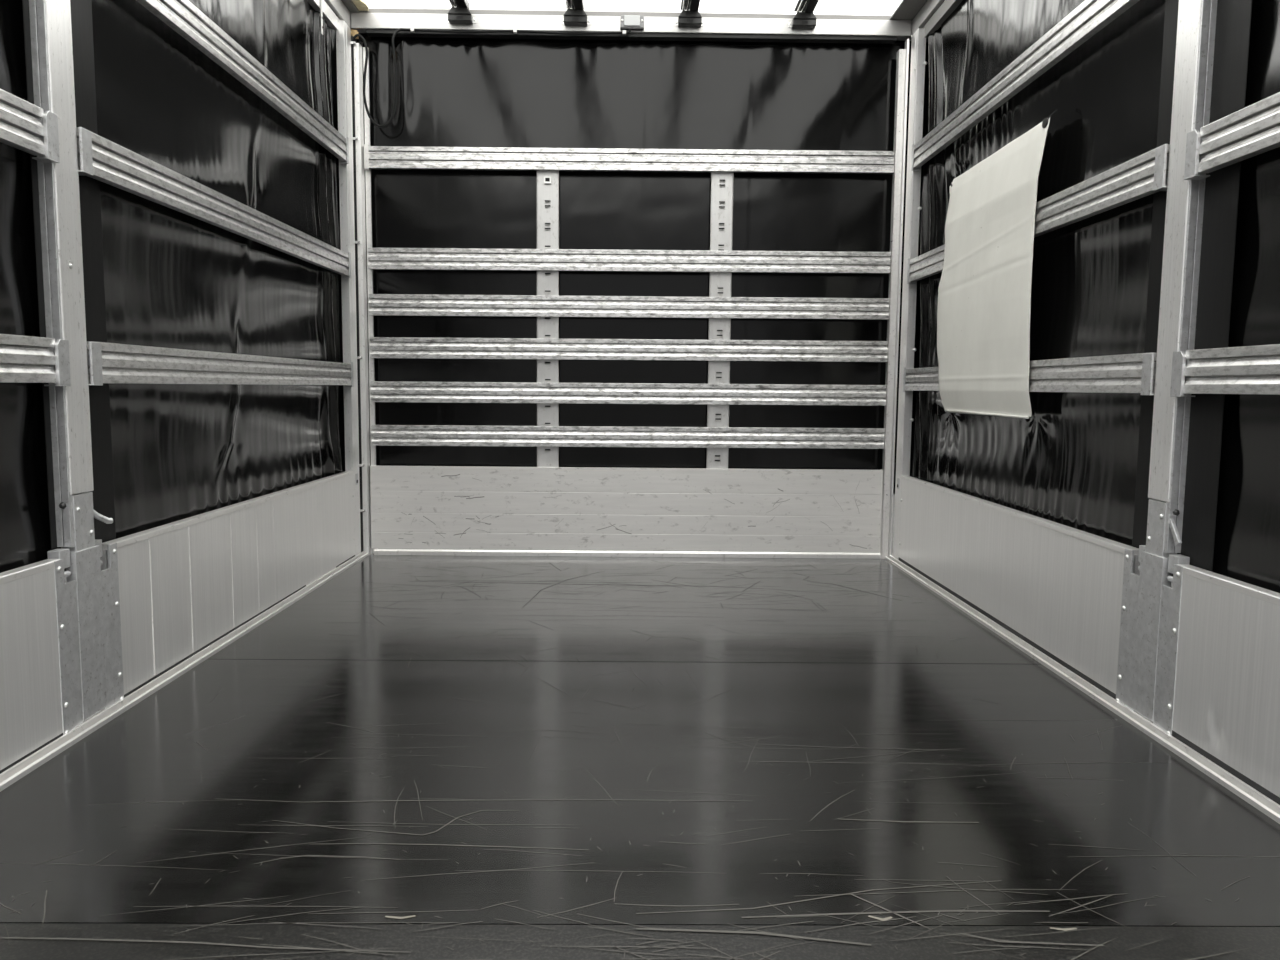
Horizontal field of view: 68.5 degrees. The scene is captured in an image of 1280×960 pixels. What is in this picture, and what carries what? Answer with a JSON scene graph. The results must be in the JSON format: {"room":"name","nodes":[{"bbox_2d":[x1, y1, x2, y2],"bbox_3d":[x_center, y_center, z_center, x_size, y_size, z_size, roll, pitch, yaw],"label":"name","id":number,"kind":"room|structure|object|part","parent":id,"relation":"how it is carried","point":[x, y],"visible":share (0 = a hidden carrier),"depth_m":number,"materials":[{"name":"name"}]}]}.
{"room":"cargo space","nodes":[
{"label":"cargo space","id":0,"kind":"room"},
{"bbox_2d":[0,0,344,572],"bbox_3d":[-1.322,-0.821,2.204,0.048,2.060,4.345,0,6,-1],"label":"tarpaulin","id":1,"kind":"structure","parent":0,"point":[155,274],"depth_m":2.73,"materials":[{"name":"black plastic"}]},
{"bbox_2d":[363,0,901,15],"bbox_3d":[-0.013,-1.938,2.189,2.690,0.131,4.505,0,6,-1],"label":"ceiling","id":2,"kind":"structure","parent":0,"point":[824,7],"depth_m":4.35,"materials":[{"name":"white plastic"}]},
{"bbox_2d":[307,0,368,29],"bbox_3d":[-1.270,-1.837,2.113,0.157,0.151,4.362,0,6,-1],"label":"rail","id":3,"kind":"object","parent":2,"relation":"attached to","point":[343,9],"visible":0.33,"depth_m":4.06,"materials":[{"name":"metal"}]},
{"bbox_2d":[320,0,322,34],"bbox_3d":[-1.306,-1.901,3.859,0.004,0.135,0.018,0,6,-1],"label":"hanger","id":4,"kind":"object","parent":3,"relation":"hanging from","point":[320,0],"visible":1,"depth_m":3.86,"materials":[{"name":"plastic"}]},
{"bbox_3d":[-1.313,-1.857,2.111,0.070,0.068,4.362,0,6,-1],"label":"rail","id":5,"kind":"part","parent":3,"relation":"part of","materials":[{"name":"metal"}]},
{"bbox_2d":[889,0,962,42],"bbox_3d":[1.237,-1.811,2.143,0.170,0.141,4.362,0,6,-1],"label":"rail","id":6,"kind":"object","parent":2,"relation":"attached to","point":[929,15],"visible":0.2,"depth_m":4.06,"materials":[{"name":"metal"}]},
{"bbox_3d":[1.287,-1.835,2.141,0.070,0.068,4.362,0,6,-1],"label":"rail","id":7,"kind":"part","parent":6,"relation":"part of","materials":[{"name":"metal"}]},
{"bbox_2d":[357,33,910,493],"bbox_3d":[-0.046,-1.016,4.408,2.620,2.160,0.036,0,6,-1],"label":"tarpaulin","id":8,"kind":"structure","parent":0,"point":[452,92],"depth_m":4.39,"materials":[{"name":"black plastic"}]},
{"bbox_2d":[351,8,910,43],"bbox_3d":[-0.036,-2.062,4.265,2.524,0.110,0.062,0,6,-1],"label":"header beam","id":9,"kind":"structure","parent":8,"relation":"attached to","point":[375,22],"depth_m":4.24,"materials":[{"name":"metal"}]},
{"bbox_2d":[447,0,475,23],"bbox_3d":[-0.780,-1.886,2.133,0.132,0.088,4.200,0,6,-1],"label":"bar","id":10,"kind":"object","parent":9,"relation":"attached to","point":[459,13],"visible":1,"depth_m":4.17,"materials":[{"name":"black metal"}]},
{"bbox_2d":[351,28,630,513],"bbox_3d":[-0.678,-0.936,4.326,1.256,2.205,0.038,0,6,-2],"label":"cable","id":11,"kind":"object","parent":9,"relation":"attached to","point":[515,31],"visible":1,"depth_m":4.22,"materials":[{"name":"black plastic"}]},
{"bbox_2d":[561,0,590,25],"bbox_3d":[-0.266,-1.882,2.139,0.132,0.088,4.200,0,6,-1],"label":"bar","id":12,"kind":"object","parent":9,"relation":"attached to","point":[575,16],"visible":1,"depth_m":4.18,"materials":[{"name":"black metal"}]},
{"bbox_2d":[620,15,643,29],"bbox_3d":[-0.035,-2.055,4.223,0.106,0.059,0.022,0,6,-1],"label":"lamp","id":13,"kind":"object","parent":9,"relation":"attached to","point":[632,22],"visible":1,"depth_m":4.21,"materials":[{"name":"grey plastic"}]},
{"bbox_2d":[675,0,703,27],"bbox_3d":[0.245,-1.878,2.144,0.132,0.088,4.200,0,6,-1],"label":"bar","id":14,"kind":"object","parent":9,"relation":"attached to","point":[690,16],"visible":1,"depth_m":4.18,"materials":[{"name":"black metal"}]},
{"bbox_2d":[788,0,818,28],"bbox_3d":[0.757,-1.873,2.150,0.132,0.088,4.200,0,6,-1],"label":"bar","id":15,"kind":"object","parent":9,"relation":"attached to","point":[804,18],"visible":1,"depth_m":4.19,"materials":[{"name":"black metal"}]},
{"bbox_3d":[0.727,-1.889,2.139,0.010,0.019,4.181,0,6,-1],"label":"rod","id":16,"kind":"part","parent":15,"relation":"part of","materials":[{"name":"silver metal"}]},
{"bbox_3d":[0.747,-1.889,2.139,0.010,0.019,4.181,0,6,-1],"label":"rod","id":17,"kind":"part","parent":15,"relation":"part of","materials":[{"name":"silver metal"}]},
{"bbox_2d":[0,553,1279,959],"bbox_3d":[-0.036,0.598,2.358,2.450,0.051,4.345,0,6,-1],"label":"floor","id":18,"kind":"structure","parent":0,"point":[415,757],"depth_m":1.86,"materials":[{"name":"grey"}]},
{"bbox_2d":[0,551,367,791],"bbox_3d":[-1.279,0.569,2.317,0.037,0.052,4.296,0,6,-1],"label":"trim","id":19,"kind":"structure","parent":18,"relation":"attached to","point":[32,762],"depth_m":2.42,"materials":[{"name":"metal"}]},
{"bbox_2d":[0,559,82,773],"bbox_3d":[-1.280,0.469,1.151,0.035,0.407,1.995,0,6,-1],"label":"panel","id":20,"kind":"object","parent":19,"relation":"on","point":[41,690],"visible":0.97,"depth_m":1.99,"materials":[{"name":"metal"}]},
{"bbox_3d":[-1.281,0.277,1.107,0.029,0.016,1.945,0,6,-1],"label":"rail","id":21,"kind":"part","parent":20,"relation":"part of","materials":[{"name":"metal"}]},
{"bbox_3d":[-1.282,0.376,2.107,0.007,0.406,0.075,0,6,-1],"label":"plate","id":22,"kind":"part","parent":20,"relation":"part of","materials":[{"name":"silver metal"}]},
{"bbox_2d":[29,0,112,720],"bbox_3d":[-1.282,-0.642,2.093,0.059,2.394,0.179,0,6,-1],"label":"post","id":23,"kind":"object","parent":19,"relation":"on","point":[50,20],"visible":0.93,"depth_m":2.10,"materials":[{"name":"metal"}]},
{"bbox_2d":[0,89,44,155],"bbox_3d":[-1.268,-0.643,1.024,0.025,0.096,1.960,0,6,-1],"label":"ribbed slat","id":24,"kind":"object","parent":23,"relation":"attached to","point":[20,128],"visible":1,"depth_m":1.93,"materials":[{"name":"metal"}]},
{"bbox_2d":[0,334,55,382],"bbox_3d":[-1.273,-0.164,1.071,0.025,0.096,1.960,0,6,-1],"label":"ribbed slat","id":25,"kind":"object","parent":23,"relation":"attached to","point":[23,359],"visible":1,"depth_m":1.95,"materials":[{"name":"metal"}]},
{"bbox_3d":[-1.289,-0.902,2.068,0.038,1.872,0.088,0,6,-1],"label":"post","id":26,"kind":"part","parent":23,"relation":"part of","materials":[{"name":"metal"}]},
{"bbox_3d":[-1.298,0.098,2.168,0.035,0.134,0.076,0,6,-1],"label":"lock plate","id":27,"kind":"part","parent":23,"relation":"part of","materials":[{"name":"silver metal"}]},
{"bbox_3d":[-1.290,0.354,2.192,0.024,0.392,0.098,0,6,-1],"label":"plate","id":28,"kind":"part","parent":23,"relation":"part of","materials":[{"name":"silver metal"}]},
{"bbox_3d":[-1.281,0.086,2.231,0.017,0.040,0.053,4,7,34],"label":"lock lever","id":29,"kind":"part","parent":23,"relation":"part of","materials":[{"name":"silver metal"}]},
{"bbox_2d":[76,127,348,275],"bbox_3d":[-1.291,-0.854,3.157,0.025,0.096,2.043,0,6,-1],"label":"ribbed slat","id":30,"kind":"object","parent":23,"relation":"attached to","point":[115,165],"visible":0.93,"depth_m":2.73,"materials":[{"name":"metal"}]},
{"bbox_2d":[87,341,350,384],"bbox_3d":[-1.296,-0.374,3.204,0.025,0.096,2.043,0,6,-1],"label":"ribbed slat","id":31,"kind":"object","parent":23,"relation":"attached to","point":[121,363],"visible":0.96,"depth_m":2.77,"materials":[{"name":"metal"}]},
{"bbox_2d":[136,0,346,161],"bbox_3d":[-1.286,-1.346,3.109,0.025,0.096,2.043,0,6,-1],"label":"ribbed slat","id":32,"kind":"object","parent":23,"relation":"attached to","point":[182,16],"visible":1,"depth_m":3.02,"materials":[{"name":"metal"}]},
{"bbox_2d":[100,471,354,708],"bbox_3d":[-1.303,0.261,3.265,0.035,0.407,2.053,0,6,-1],"label":"panel","id":33,"kind":"object","parent":19,"relation":"on","point":[170,591],"visible":0.95,"depth_m":2.81,"materials":[{"name":"metal"}]},
{"bbox_3d":[-1.284,0.358,2.281,0.007,0.406,0.075,0,6,-1],"label":"plate","id":34,"kind":"part","parent":33,"relation":"part of","materials":[{"name":"silver metal"}]},
{"bbox_3d":[-1.304,0.064,3.271,0.029,0.016,2.003,0,6,-1],"label":"rail","id":35,"kind":"part","parent":33,"relation":"part of","materials":[{"name":"metal"}]},
{"bbox_2d":[336,20,375,555],"bbox_3d":[-1.301,-0.812,4.284,0.076,2.395,0.229,2,6,12],"label":"post","id":36,"kind":"object","parent":18,"relation":"on","point":[362,522],"visible":0.88,"depth_m":4.27,"materials":[{"name":"metal"}]},
{"bbox_3d":[-1.313,-0.809,4.255,0.038,2.395,0.124,0,6,-1],"label":"post","id":37,"kind":"part","parent":36,"relation":"part of","materials":[{"name":"metal"}]},
{"bbox_2d":[351,29,358,38],"bbox_3d":[-1.280,-2.000,4.217,0.028,0.034,0.028,0,6,-1],"label":"wood block","id":38,"kind":"object","parent":36,"relation":"on","point":[353,32],"visible":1,"depth_m":4.20,"materials":[{"name":"beige wood"}]},
{"bbox_2d":[370,465,882,552],"bbox_3d":[-0.062,0.138,4.465,2.420,0.397,0.031,0,6,-1],"label":"panel","id":39,"kind":"object","parent":18,"relation":"on","point":[413,507],"visible":1,"depth_m":4.45,"materials":[{"name":"metal"}]},
{"bbox_2d":[536,171,558,466],"bbox_3d":[-0.431,-0.736,4.388,0.104,1.400,0.018,0,6,-1],"label":"strip","id":40,"kind":"object","parent":39,"relation":"attached to","point":[547,182],"visible":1,"depth_m":4.38,"materials":[{"name":"metal"}]},
{"bbox_2d":[706,172,733,467],"bbox_3d":[0.374,-0.730,4.400,0.104,1.400,0.013,0,6,-1],"label":"strip","id":41,"kind":"object","parent":39,"relation":"attached to","point":[721,214],"visible":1,"depth_m":4.38,"materials":[{"name":"metal"}]},
{"bbox_2d":[374,549,880,558],"bbox_3d":[-0.056,0.351,4.465,2.403,0.028,0.012,0,6,-1],"label":"trim","id":42,"kind":"structure","parent":18,"relation":"on","point":[427,552],"depth_m":4.46,"materials":[{"name":"metal"}]},
{"bbox_2d":[880,28,926,559],"bbox_3d":[1.204,-0.799,4.300,0.086,2.413,0.202,0,6,-1],"label":"post","id":43,"kind":"object","parent":18,"relation":"on","point":[918,43],"visible":0.94,"depth_m":4.29,"materials":[{"name":"metal"}]},
{"bbox_2d":[370,381,885,405],"bbox_3d":[-0.051,-0.406,4.410,2.412,0.097,0.027,0,6,-1],"label":"ribbed slat","id":44,"kind":"object","parent":43,"relation":"attached to","point":[381,391],"visible":1,"depth_m":4.40,"materials":[{"name":"metal"}]},
{"bbox_2d":[371,425,884,448],"bbox_3d":[-0.053,-0.203,4.430,2.412,0.097,0.027,0,6,-1],"label":"ribbed slat","id":45,"kind":"object","parent":43,"relation":"attached to","point":[382,435],"visible":1,"depth_m":4.42,"materials":[{"name":"metal"}]},
{"bbox_2d":[369,294,888,319],"bbox_3d":[-0.047,-0.804,4.371,2.412,0.097,0.027,0,6,-1],"label":"ribbed slat","id":46,"kind":"object","parent":43,"relation":"attached to","point":[379,304],"visible":1,"depth_m":4.36,"materials":[{"name":"metal"}]},
{"bbox_2d":[370,337,887,361],"bbox_3d":[-0.049,-0.609,4.390,2.412,0.097,0.027,0,6,-1],"label":"ribbed slat","id":47,"kind":"object","parent":43,"relation":"attached to","point":[380,347],"visible":1,"depth_m":4.38,"materials":[{"name":"metal"}]},
{"bbox_2d":[364,144,894,173],"bbox_3d":[-0.045,-1.463,4.305,2.420,0.116,0.032,0,6,-1],"label":"ribbed slat","id":48,"kind":"object","parent":43,"relation":"attached to","point":[375,157],"visible":1,"depth_m":4.29,"materials":[{"name":"metal"}]},
{"bbox_2d":[368,248,890,273],"bbox_3d":[-0.045,-1.014,4.350,2.412,0.097,0.027,0,6,-1],"label":"ribbed slat","id":49,"kind":"object","parent":43,"relation":"attached to","point":[378,258],"visible":1,"depth_m":4.34,"materials":[{"name":"metal"}]},
{"bbox_2d":[885,555,1279,823],"bbox_3d":[1.208,0.590,2.346,0.037,0.052,4.296,0,6,-1],"label":"trim","id":50,"kind":"structure","parent":18,"relation":"attached to","point":[1264,804],"depth_m":2.33,"materials":[{"name":"metal"}]},
{"bbox_2d":[899,475,1139,710],"bbox_3d":[1.216,0.281,3.308,0.035,0.407,2.024,0,6,-1],"label":"panel","id":51,"kind":"object","parent":50,"relation":"on","point":[1071,594],"visible":0.98,"depth_m":2.88,"materials":[{"name":"metal"}]},
{"bbox_3d":[1.220,0.084,3.314,0.029,0.016,1.974,0,6,-1],"label":"rail","id":52,"kind":"part","parent":51,"relation":"part of","materials":[{"name":"metal"}]},
{"bbox_3d":[1.217,0.376,2.338,0.007,0.406,0.075,0,6,-1],"label":"plate","id":53,"kind":"part","parent":51,"relation":"part of","materials":[{"name":"silver metal"}]},
{"bbox_2d":[1131,0,1216,720],"bbox_3d":[1.240,-0.623,2.147,0.050,2.394,0.177,0,6,-1],"label":"post","id":54,"kind":"object","parent":50,"relation":"on","point":[1196,25],"visible":0.95,"depth_m":2.16,"materials":[{"name":"metal"}]},
{"bbox_2d":[937,110,1057,418],"bbox_3d":[1.222,-0.698,3.326,0.058,0.932,0.905,0,6,-1],"label":"sheet","id":55,"kind":"object","parent":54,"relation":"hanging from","point":[984,306],"visible":1,"depth_m":3.23,"materials":[{"name":"white"}]},
{"bbox_2d":[913,0,1138,168],"bbox_3d":[1.229,-1.327,3.152,0.025,0.096,2.014,0,6,-1],"label":"ribbed slat","id":56,"kind":"object","parent":54,"relation":"attached to","point":[1091,16],"visible":1,"depth_m":2.97,"materials":[{"name":"metal"}]},
{"bbox_2d":[905,353,1156,392],"bbox_3d":[1.220,-0.354,3.248,0.025,0.096,2.014,0,6,-1],"label":"ribbed slat","id":57,"kind":"object","parent":54,"relation":"attached to","point":[1110,373],"visible":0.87,"depth_m":2.61,"materials":[{"name":"metal"}]},
{"bbox_2d":[909,144,1169,281],"bbox_3d":[1.224,-0.834,3.200,0.025,0.096,2.014,0,6,-1],"label":"ribbed slat","id":58,"kind":"object","parent":54,"relation":"attached to","point":[1131,180],"visible":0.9,"depth_m":2.56,"materials":[{"name":"metal"}]},
{"bbox_3d":[1.225,0.372,2.252,0.024,0.392,0.095,0,6,-1],"label":"plate","id":59,"kind":"part","parent":54,"relation":"part of","materials":[{"name":"silver metal"}]},
{"bbox_3d":[1.238,0.116,2.228,0.035,0.134,0.073,0,6,-1],"label":"lock plate","id":60,"kind":"part","parent":54,"relation":"part of","materials":[{"name":"silver metal"}]},
{"bbox_3d":[1.230,0.116,2.156,0.018,0.068,0.050,0,6,-1],"label":"lock lever","id":61,"kind":"part","parent":54,"relation":"part of","materials":[{"name":"silver metal"}]},
{"bbox_3d":[1.248,-0.884,2.127,0.038,1.872,0.085,0,6,-1],"label":"post","id":62,"kind":"part","parent":54,"relation":"part of","materials":[{"name":"metal"}]},
{"bbox_2d":[1184,344,1279,394],"bbox_3d":[1.243,-0.144,1.116,0.025,0.096,1.992,0,6,-1],"label":"ribbed slat","id":63,"kind":"object","parent":54,"relation":"attached to","point":[1245,369],"visible":1,"depth_m":1.94,"materials":[{"name":"metal"}]},
{"bbox_2d":[1198,92,1279,172],"bbox_3d":[1.247,-0.624,1.069,0.025,0.096,1.992,0,6,-1],"label":"ribbed slat","id":64,"kind":"object","parent":54,"relation":"attached to","point":[1253,130],"visible":1,"depth_m":1.92,"materials":[{"name":"metal"}]},
{"bbox_2d":[1153,564,1279,804],"bbox_3d":[1.238,0.489,1.196,0.035,0.407,2.027,0,6,-1],"label":"panel","id":65,"kind":"object","parent":50,"relation":"on","point":[1217,689],"visible":1,"depth_m":1.97,"materials":[{"name":"metal"}]},
{"bbox_3d":[1.219,0.393,2.167,0.007,0.406,0.075,0,6,-1],"label":"plate","id":66,"kind":"part","parent":65,"relation":"part of","materials":[{"name":"silver metal"}]},
{"bbox_3d":[1.243,0.296,1.152,0.029,0.016,1.977,0,6,-1],"label":"rail","id":67,"kind":"part","parent":65,"relation":"part of","materials":[{"name":"metal"}]},
{"bbox_2d":[910,0,1279,592],"bbox_3d":[1.287,-0.799,2.234,0.048,2.060,4.345,0,6,-1],"label":"tarpaulin","id":68,"kind":"structure","parent":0,"point":[1081,460],"depth_m":2.54,"materials":[{"name":"black plastic"}]}
]}

